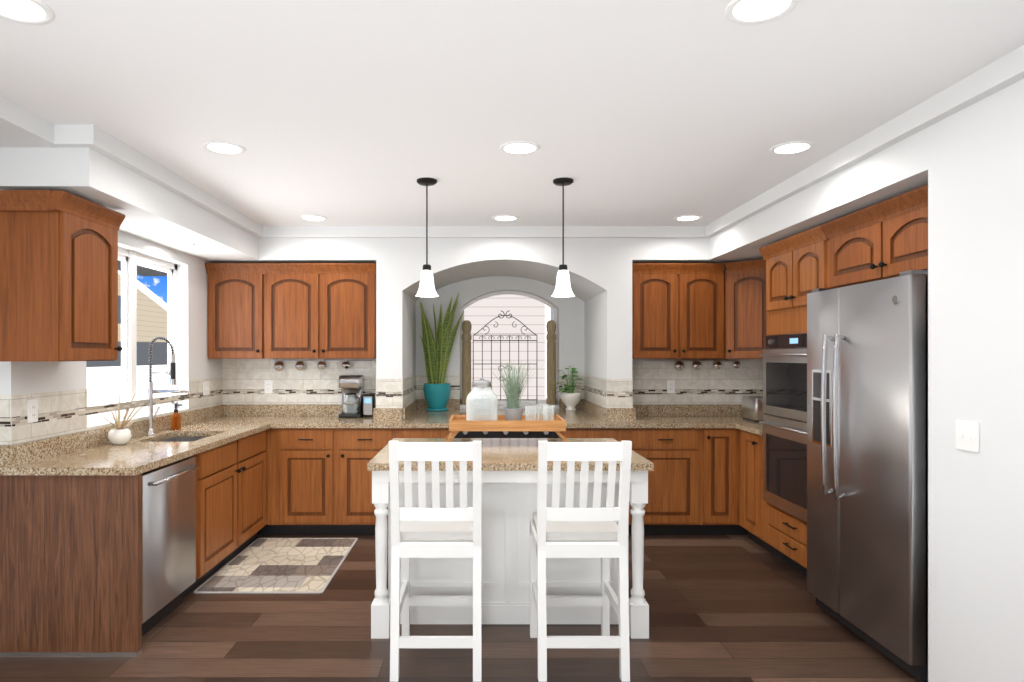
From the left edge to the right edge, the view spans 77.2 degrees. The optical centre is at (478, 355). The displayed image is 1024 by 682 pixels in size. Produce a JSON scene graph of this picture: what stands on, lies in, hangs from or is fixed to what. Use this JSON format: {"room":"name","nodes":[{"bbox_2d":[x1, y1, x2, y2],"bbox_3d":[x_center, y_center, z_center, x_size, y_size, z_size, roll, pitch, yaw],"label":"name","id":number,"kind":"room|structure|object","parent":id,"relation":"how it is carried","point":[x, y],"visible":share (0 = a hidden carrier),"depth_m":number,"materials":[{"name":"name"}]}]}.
{"room":"kitchen","nodes":[
{"label":"kitchen","id":0,"kind":"room"},
{"bbox_2d":[0,189,221,444],"bbox_3d":[-2.395,0.195,2.220,0.230,2.510,7.240,0,0,0],"label":"wall","id":1,"kind":"structure","parent":0,"point":[29,377],"depth_m":5.02,"materials":[{"name":"white paint"}]},
{"bbox_2d":[0,190,124,360],"bbox_3d":[-2.104,-0.368,3.236,0.346,0.796,0.528,0,0,0],"label":"upper cabinet","id":2,"kind":"object","parent":1,"relation":"attached to","point":[58,275],"visible":1,"depth_m":3.03,"materials":[{"name":"brown wood"}]},
{"bbox_2d":[87,247,176,424],"bbox_3d":[-2.385,-0.145,4.370,0.060,1.130,1.300,0,0,0],"label":"window","id":3,"kind":"structure","parent":1,"relation":"in","point":[130,260],"depth_m":4.37,"materials":[{"name":"white plastic"}]},
{"bbox_2d":[0,535,921,681],"bbox_3d":[-0.250,1.480,3.500,8.500,0.060,10.200,0,0,0],"label":"floor","id":4,"kind":"structure","parent":0,"point":[733,608],"depth_m":3.25,"materials":[{"name":"brown wood"}]},
{"bbox_2d":[0,430,265,656],"bbox_3d":[-1.991,1.014,4.082,0.720,0.873,2.012,0,0,0],"label":"base cabinet","id":5,"kind":"object","parent":4,"relation":"on","point":[70,565],"visible":0.88,"depth_m":3.08,"materials":[{"name":"brown wood"}]},
{"bbox_2d":[142,457,198,635],"bbox_3d":[-1.935,1.024,3.470,0.629,0.852,0.598,0,0,0],"label":"dishwasher","id":6,"kind":"object","parent":4,"relation":"on","point":[168,534],"visible":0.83,"depth_m":3.44,"materials":[{"name":"silver metal"}]},
{"bbox_2d":[257,428,288,534],"bbox_3d":[-1.896,1.014,5.378,0.760,0.872,0.616,0,0,0],"label":"base cabinet","id":7,"kind":"object","parent":4,"relation":"on","point":[277,439],"depth_m":5.09,"materials":[{"name":"brown wood"}]},
{"bbox_2d":[194,538,357,593],"bbox_3d":[-1.345,1.445,4.470,0.790,0.009,1.160,0,0,0],"label":"rug","id":8,"kind":"object","parent":4,"relation":"on","point":[285,566],"visible":0.96,"depth_m":4.34,"materials":[{"name":"fabric"}]},
{"bbox_2d":[289,428,396,534],"bbox_3d":[-1.117,1.014,5.378,0.913,0.872,0.616,0,0,0],"label":"base cabinet","id":9,"kind":"object","parent":4,"relation":"on","point":[318,481],"depth_m":5.07,"materials":[{"name":"brown wood"}]},
{"bbox_2d":[0,399,762,474],"bbox_3d":[0.158,0.506,4.738,5.017,0.137,3.356,0,0,0],"label":"countertop","id":10,"kind":"structure","parent":9,"relation":"on","point":[93,452],"depth_m":5.04,"materials":[{"name":"beige stone"}]},
{"bbox_2d":[100,392,149,444],"bbox_3d":[-2.109,0.376,3.827,0.268,0.322,0.471,0,0,0],"label":"plant pot","id":11,"kind":"object","parent":10,"relation":"on","point":[119,435],"visible":1,"depth_m":3.83,"materials":[{"name":"white ceramic"}]},
{"bbox_2d":[146,336,191,435],"bbox_3d":[-2.090,0.204,4.318,0.291,0.666,0.096,0,0,0],"label":"sink faucet","id":12,"kind":"object","parent":10,"relation":"on","point":[151,391],"visible":1,"depth_m":4.29,"materials":[{"name":"silver metal"}]},
{"bbox_2d":[171,404,182,429],"bbox_3d":[-2.184,0.447,4.630,0.078,0.181,0.066,0,0,0],"label":"soap bottle","id":13,"kind":"object","parent":10,"relation":"on","point":[176,420],"visible":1,"depth_m":4.61,"materials":[{"name":"orange glass"}]},
{"bbox_2d":[159,437,205,441],"bbox_3d":[-1.960,0.668,4.250,0.352,0.184,0.532,0,0,0],"label":"sink basin","id":14,"kind":"object","parent":10,"relation":"in","point":[183,439],"depth_m":4.51,"materials":[{"name":"silver metal"}]},
{"bbox_2d":[339,375,374,417],"bbox_3d":[-1.058,0.356,5.556,0.285,0.362,0.199,0,0,0],"label":"coffee maker","id":15,"kind":"object","parent":10,"relation":"on","point":[357,402],"visible":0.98,"depth_m":5.54,"materials":[{"name":"silver metal"}]},
{"bbox_2d":[420,292,463,410],"bbox_3d":[-0.355,-0.038,6.232,0.427,1.150,0.274,0,0,0],"label":"snake plant","id":16,"kind":"object","parent":10,"relation":"on","point":[436,387],"visible":1,"depth_m":6.19,"materials":[{"name":"green plant"}]},
{"bbox_2d":[550,366,583,410],"bbox_3d":[0.855,0.321,6.199,0.352,0.432,0.334,0,0,0],"label":"potted plant","id":17,"kind":"object","parent":10,"relation":"on","point":[570,398],"visible":1,"depth_m":6.17,"materials":[{"name":"white ceramic"}]},
{"bbox_2d":[742,396,765,421],"bbox_3d":[2.310,0.441,5.274,0.180,0.192,0.292,0,0,0],"label":"toaster","id":18,"kind":"object","parent":10,"relation":"on","point":[752,408],"visible":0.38,"depth_m":5.20,"materials":[{"name":"silver metal"}]},
{"bbox_2d":[397,428,450,437],"bbox_3d":[-0.434,1.014,5.378,0.453,0.872,0.616,0,0,0],"label":"base cabinet","id":19,"kind":"object","parent":4,"relation":"on","point":[401,432],"depth_m":5.07,"materials":[{"name":"brown wood"}]},
{"bbox_2d":[389,441,480,681],"bbox_3d":[-0.192,0.915,3.062,0.407,1.070,0.513,0,0,0],"label":"stool","id":20,"kind":"object","parent":4,"relation":"on","point":[435,531],"visible":1,"depth_m":2.87,"materials":[{"name":"white paint"}]},
{"bbox_2d":[454,431,557,437],"bbox_3d":[0.213,0.981,5.340,0.836,0.898,0.672,0,0,0],"label":"range","id":21,"kind":"object","parent":4,"relation":"on","point":[506,434],"visible":0.19,"depth_m":5.05,"materials":[{"name":"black metal"}]},
{"bbox_2d":[367,470,650,638],"bbox_3d":[0.160,1.017,3.711,1.422,0.866,0.882,0,0,0],"label":"kitchen island","id":22,"kind":"object","parent":4,"relation":"on","point":[509,474],"depth_m":3.45,"materials":[{"name":"white paint"}]},
{"bbox_2d":[367,438,653,469],"bbox_3d":[0.160,0.564,3.710,1.440,0.036,0.980,0,0,0],"label":"island countertop","id":23,"kind":"structure","parent":22,"relation":"on","point":[496,453],"depth_m":3.41,"materials":[{"name":"beige stone"}]},
{"bbox_2d":[444,415,568,441],"bbox_3d":[0.170,0.466,3.970,0.784,0.156,0.380,0,0,0],"label":"wood tray","id":24,"kind":"object","parent":23,"relation":"on","point":[458,423],"visible":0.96,"depth_m":3.78,"materials":[{"name":"brown wood"}]},
{"bbox_2d":[466,378,497,420],"bbox_3d":[0.020,0.287,3.940,0.196,0.300,0.196,0,0,0],"label":"glass jar","id":25,"kind":"object","parent":24,"relation":"on","point":[481,383],"visible":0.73,"depth_m":3.89,"materials":[{"name":"white"}]},
{"bbox_2d":[489,360,537,420],"bbox_3d":[0.237,0.233,3.962,0.352,0.409,0.328,0,0,0],"label":"potted plant","id":26,"kind":"object","parent":24,"relation":"on","point":[513,411],"visible":0.9,"depth_m":3.93,"materials":[{"name":"green plant"}]},
{"bbox_2d":[525,406,536,420],"bbox_3d":[0.315,0.372,3.860,0.074,0.130,0.073,0,0,0],"label":"tumbler","id":27,"kind":"object","parent":24,"relation":"on","point":[527,412],"visible":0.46,"depth_m":3.84,"materials":[{"name":"clear glass"}]},
{"bbox_2d":[537,404,547,420],"bbox_3d":[0.400,0.372,4.020,0.074,0.130,0.073,0,0,0],"label":"tumbler","id":28,"kind":"object","parent":24,"relation":"on","point":[538,414],"visible":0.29,"depth_m":4.01,"materials":[{"name":"clear glass"}]},
{"bbox_2d":[542,405,553,420],"bbox_3d":[0.425,0.372,3.900,0.074,0.130,0.073,0,0,0],"label":"tumbler","id":29,"kind":"object","parent":24,"relation":"on","point":[547,412],"visible":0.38,"depth_m":3.88,"materials":[{"name":"clear glass"}]},
{"bbox_2d":[530,441,631,681],"bbox_3d":[0.469,0.915,3.062,0.407,1.070,0.513,0,0,0],"label":"stool","id":30,"kind":"object","parent":4,"relation":"on","point":[581,531],"visible":1,"depth_m":2.87,"materials":[{"name":"white paint"}]},
{"bbox_2d":[558,428,629,534],"bbox_3d":[0.912,1.014,5.378,0.556,0.872,0.616,0,0,0],"label":"base cabinet","id":31,"kind":"object","parent":4,"relation":"on","point":[619,434],"depth_m":5.07,"materials":[{"name":"brown wood"}]},
{"bbox_2d":[630,428,701,534],"bbox_3d":[1.475,1.014,5.378,0.570,0.872,0.616,0,0,0],"label":"base cabinet","id":32,"kind":"object","parent":4,"relation":"on","point":[693,482],"depth_m":5.07,"materials":[{"name":"brown wood"}]},
{"bbox_2d":[702,428,737,534],"bbox_3d":[1.901,1.014,5.378,0.282,0.872,0.616,0,0,0],"label":"base cabinet","id":33,"kind":"object","parent":4,"relation":"on","point":[719,445],"depth_m":5.07,"materials":[{"name":"brown wood"}]},
{"bbox_2d":[738,429,747,534],"bbox_3d":[2.325,1.014,5.378,0.682,0.872,0.616,0,0,0],"label":"base cabinet","id":34,"kind":"object","parent":4,"relation":"on","point":[741,531],"depth_m":5.09,"materials":[{"name":"brown wood"}]},
{"bbox_2d":[739,429,776,556],"bbox_3d":[2.339,1.014,4.844,0.655,0.872,0.488,0,0,0],"label":"base cabinet","id":35,"kind":"object","parent":4,"relation":"on","point":[752,512],"visible":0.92,"depth_m":4.81,"materials":[{"name":"brown wood"}]},
{"bbox_2d":[759,225,830,576],"bbox_3d":[2.318,0.342,4.183,0.696,2.216,0.825,0,0,0],"label":"tall cabinet","id":36,"kind":"object","parent":4,"relation":"on","point":[797,268],"visible":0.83,"depth_m":4.21,"materials":[{"name":"brown wood"}]},
{"bbox_2d":[807,270,927,681],"bbox_3d":[2.229,0.539,3.215,0.842,1.822,0.880,0,0,0],"label":"refrigerator","id":37,"kind":"object","parent":4,"relation":"on","point":[867,462],"visible":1,"depth_m":3.04,"materials":[{"name":"silver metal"}]},
{"bbox_2d":[821,184,927,287],"bbox_3d":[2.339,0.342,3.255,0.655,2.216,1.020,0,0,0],"label":"upper cabinet","id":38,"kind":"object","parent":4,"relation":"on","point":[886,239],"visible":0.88,"depth_m":3.26,"materials":[{"name":"brown wood"}]},
{"bbox_2d":[376,238,631,419],"bbox_3d":[0.212,0.195,5.960,2.120,2.510,1.320,0,0,0],"label":"wall","id":39,"kind":"structure","parent":0,"point":[594,325],"depth_m":5.30,"materials":[{"name":"white paint"}]},
{"bbox_2d":[273,267,375,358],"bbox_3d":[-1.367,-0.340,5.524,1.012,0.740,0.327,0,0,0],"label":"upper cabinet","id":40,"kind":"object","parent":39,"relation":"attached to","point":[291,310],"depth_m":5.36,"materials":[{"name":"brown wood"}]},
{"bbox_2d":[462,310,555,404],"bbox_3d":[0.306,0.025,6.479,0.961,0.949,0.110,0,0,0],"label":"decor","id":41,"kind":"object","parent":39,"relation":"on","point":[551,357],"visible":0.92,"depth_m":6.44,"materials":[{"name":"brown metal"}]},
{"bbox_2d":[632,263,724,358],"bbox_3d":[1.673,-0.368,5.504,0.777,0.796,0.366,0,0,0],"label":"upper cabinet","id":42,"kind":"object","parent":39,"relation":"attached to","point":[677,310],"visible":0.98,"depth_m":5.36,"materials":[{"name":"brown wood"}]},
{"bbox_2d":[0,0,1023,275],"bbox_3d":[-0.250,-1.100,3.500,8.500,0.080,10.200,0,0,0],"label":"ceiling","id":43,"kind":"structure","parent":0,"point":[620,112],"depth_m":2.57,"materials":[{"name":"white paint"}]},
{"bbox_2d":[0,0,54,24],"bbox_3d":[-1.409,-1.057,1.940,0.207,0.006,0.207,0,0,-45],"label":"recessed light","id":44,"kind":"object","parent":43,"relation":"in","point":[37,12],"depth_m":1.97,"materials":[{"name":"white plastic"}]},
{"bbox_2d":[202,141,245,154],"bbox_3d":[-1.300,-1.057,3.270,0.207,0.006,0.207,0,0,-45],"label":"recessed light","id":45,"kind":"object","parent":43,"relation":"in","point":[219,147],"depth_m":3.25,"materials":[{"name":"white plastic"}]},
{"bbox_2d":[300,215,326,220],"bbox_3d":[-1.276,-1.057,4.940,0.207,0.006,0.207,0,0,-45],"label":"recessed light","id":46,"kind":"object","parent":43,"relation":"in","point":[304,217],"depth_m":4.93,"materials":[{"name":"white plastic"}]},
{"bbox_2d":[416,177,437,296],"bbox_3d":[-0.314,-0.709,3.880,0.142,0.702,0.142,0,0,0],"label":"pendant light","id":47,"kind":"object","parent":43,"relation":"hanging from","point":[426,288],"visible":1,"depth_m":3.85,"materials":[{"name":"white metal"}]},
{"bbox_2d":[492,215,518,220],"bbox_3d":[0.206,-1.057,4.940,0.207,0.006,0.207,0,0,-45],"label":"recessed light","id":48,"kind":"object","parent":43,"relation":"in","point":[499,217],"depth_m":4.93,"materials":[{"name":"white plastic"}]},
{"bbox_2d":[500,141,539,154],"bbox_3d":[0.210,-1.057,3.270,0.207,0.006,0.207,0,0,-45],"label":"recessed light","id":49,"kind":"object","parent":43,"relation":"in","point":[514,147],"depth_m":3.25,"materials":[{"name":"white plastic"}]},
{"bbox_2d":[552,177,574,296],"bbox_3d":[0.512,-0.709,3.880,0.142,0.702,0.142,0,0,0],"label":"pendant light","id":50,"kind":"object","parent":43,"relation":"hanging from","point":[563,287],"visible":1,"depth_m":3.85,"materials":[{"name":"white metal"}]},
{"bbox_2d":[674,215,701,220],"bbox_3d":[1.615,-1.057,4.940,0.207,0.006,0.207,0,0,-45],"label":"recessed light","id":51,"kind":"object","parent":43,"relation":"in","point":[685,217],"depth_m":4.93,"materials":[{"name":"white plastic"}]},
{"bbox_2d":[725,0,798,24],"bbox_3d":[0.857,-1.057,1.940,0.207,0.006,0.207,0,0,-45],"label":"recessed light","id":52,"kind":"object","parent":43,"relation":"in","point":[747,12],"depth_m":1.96,"materials":[{"name":"white plastic"}]},
{"bbox_2d":[770,141,814,154],"bbox_3d":[1.599,-1.057,3.270,0.207,0.006,0.207,0,0,-45],"label":"recessed light","id":53,"kind":"object","parent":43,"relation":"in","point":[795,147],"depth_m":3.25,"materials":[{"name":"white plastic"}]},
{"bbox_2d":[0,45,1023,265],"bbox_3d":[0.195,-0.925,2.145,4.950,0.270,7.090,0,0,0],"label":"soffit","id":54,"kind":"structure","parent":0,"point":[151,200],"depth_m":3.64,"materials":[{"name":"white paint"}]},
{"bbox_2d":[171,242,194,246],"bbox_3d":[-2.100,-0.787,4.550,0.155,0.006,0.155,0,0,-39],"label":"recessed light","id":55,"kind":"object","parent":54,"relation":"in","point":[184,244],"depth_m":4.54,"materials":[{"name":"white plastic"}]},
{"bbox_2d":[928,78,1023,681],"bbox_3d":[2.365,0.195,2.220,0.910,2.510,7.240,0,0,0],"label":"wall","id":56,"kind":"structure","parent":0,"point":[975,374],"depth_m":2.45,"materials":[{"name":"white paint"}]},
{"bbox_2d":[724,259,766,358],"bbox_3d":[2.357,-0.368,5.367,0.618,0.796,0.637,0,0,0],"label":"upper cabinet","id":57,"kind":"object","parent":56,"relation":"attached to","point":[745,322],"visible":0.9,"depth_m":5.24,"materials":[{"name":"brown wood"}]},
{"bbox_2d":[956,420,979,452],"bbox_3d":[1.903,0.315,2.497,0.014,0.115,0.116,0,0,0],"label":"light switch","id":58,"kind":"object","parent":56,"relation":"attached to","point":[967,435],"visible":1,"depth_m":2.49,"materials":[{"name":"white plastic"}]},
{"bbox_3d":[0.195,0.195,5.765,5.250,2.510,0.150,0,0,0],"label":"wall","id":59,"kind":"structure","parent":0,"visible":0},
{"bbox_2d":[0,359,223,444],"bbox_3d":[-2.288,0.234,4.402,0.025,0.407,2.575,0,0,0],"label":"tile backsplash","id":60,"kind":"structure","parent":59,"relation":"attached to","point":[59,412],"depth_m":3.51,"materials":[{"name":"tile"}]},
{"bbox_2d":[27,399,37,422],"bbox_3d":[-2.271,0.285,3.260,0.007,0.115,0.070,0,0,0],"label":"outlet","id":61,"kind":"object","parent":60,"relation":"attached to","point":[32,410],"visible":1,"depth_m":3.25,"materials":[{"name":"white plastic"}]},
{"bbox_2d":[203,381,209,394],"bbox_3d":[-2.268,0.275,5.340,0.014,0.115,0.116,0,0,0],"label":"light switch","id":62,"kind":"object","parent":60,"relation":"attached to","point":[206,387],"visible":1,"depth_m":5.33,"materials":[{"name":"white plastic"}]},
{"bbox_2d":[206,267,272,358],"bbox_3d":[-2.007,-0.340,5.524,0.540,0.740,0.327,0,0,0],"label":"upper cabinet","id":63,"kind":"object","parent":59,"relation":"attached to","point":[240,299],"depth_m":5.36,"materials":[{"name":"brown wood"}]},
{"bbox_2d":[224,359,371,403],"bbox_3d":[-1.559,0.234,5.688,1.422,0.407,0.005,0,0,0],"label":"tile backsplash","id":64,"kind":"structure","parent":59,"relation":"attached to","point":[240,381],"depth_m":5.69,"materials":[{"name":"tile"}]},
{"bbox_2d":[264,380,272,392],"bbox_3d":[-1.866,0.280,5.681,0.070,0.115,0.007,0,0,0],"label":"electrical outlet","id":65,"kind":"object","parent":64,"relation":"attached to","point":[268,386],"visible":1,"depth_m":5.68,"materials":[{"name":"white plastic"}]},
{"bbox_2d":[271,359,374,371],"bbox_3d":[-1.380,0.091,5.655,0.920,0.114,0.046,0,0,0],"label":"utensil rail","id":66,"kind":"object","parent":64,"relation":"attached to","point":[279,365],"visible":1,"depth_m":5.66,"materials":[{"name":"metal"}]},
{"bbox_2d":[372,359,383,407],"bbox_3d":[-0.851,0.234,5.479,0.005,0.407,0.370,0,0,0],"label":"tile backsplash","id":67,"kind":"structure","parent":59,"relation":"attached to","point":[377,384],"depth_m":5.30,"materials":[{"name":"tile"}]},
{"bbox_2d":[400,375,415,407],"bbox_3d":[-0.630,0.316,5.857,0.005,0.242,1.125,0,0,0],"label":"tile backsplash","id":68,"kind":"structure","parent":59,"relation":"attached to","point":[408,384],"depth_m":5.65,"materials":[{"name":"tile"}]},
{"bbox_2d":[416,375,459,398],"bbox_3d":[-0.405,0.316,6.418,0.430,0.242,0.005,0,0,0],"label":"tile backsplash","id":69,"kind":"structure","parent":59,"relation":"attached to","point":[454,380],"depth_m":6.42,"materials":[{"name":"tile"}]},
{"bbox_2d":[580,375,607,407],"bbox_3d":[1.059,0.316,5.857,0.005,0.242,1.125,0,0,0],"label":"tile backsplash","id":70,"kind":"structure","parent":59,"relation":"attached to","point":[595,389],"depth_m":5.80,"materials":[{"name":"tile"}]},
{"bbox_2d":[620,362,635,407],"bbox_3d":[1.275,0.234,5.479,0.005,0.407,0.370,0,0,0],"label":"tile backsplash","id":71,"kind":"structure","parent":59,"relation":"attached to","point":[627,386],"depth_m":5.30,"materials":[{"name":"tile"}]},
{"bbox_2d":[636,359,762,403],"bbox_3d":[1.971,0.234,5.688,1.398,0.407,0.005,0,0,0],"label":"tile backsplash","id":72,"kind":"structure","parent":59,"relation":"attached to","point":[707,385],"depth_m":5.69,"materials":[{"name":"tile"}]},
{"bbox_2d":[667,380,674,392],"bbox_3d":[1.707,0.280,5.681,0.070,0.115,0.007,0,0,0],"label":"electrical outlet","id":73,"kind":"object","parent":72,"relation":"attached to","point":[670,386],"visible":1,"depth_m":5.68,"materials":[{"name":"white plastic"}]},
{"bbox_2d":[632,359,748,370],"bbox_3d":[1.860,0.089,5.656,1.080,0.110,0.044,0,0,0],"label":"utensil rail","id":74,"kind":"object","parent":72,"relation":"attached to","point":[697,364],"visible":0.94,"depth_m":5.66,"materials":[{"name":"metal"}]},
{"label":"outside","id":75,"kind":"structure","parent":0,"visible":0},
{"bbox_2d":[86,270,166,406],"bbox_3d":[-8.650,-0.420,16.000,1.300,3.740,28.000,0,0,0],"label":"building","id":76,"kind":"structure","parent":75,"point":[103,382],"depth_m":16.12,"materials":[{"name":"white paint"}]},
{"bbox_2d":[137,275,166,302],"bbox_3d":[-40.100,-18.550,15.000,0.200,50.000,150.000,0,0,0],"label":"sky","id":77,"kind":"structure","parent":75,"point":[157,285],"depth_m":79.70,"materials":[{"name":"blue"}]},
{"bbox_2d":[460,291,556,403],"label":"window","id":78,"kind":"structure","parent":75,"point":[533,315],"depth_m":8.30,"materials":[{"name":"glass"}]}
]}

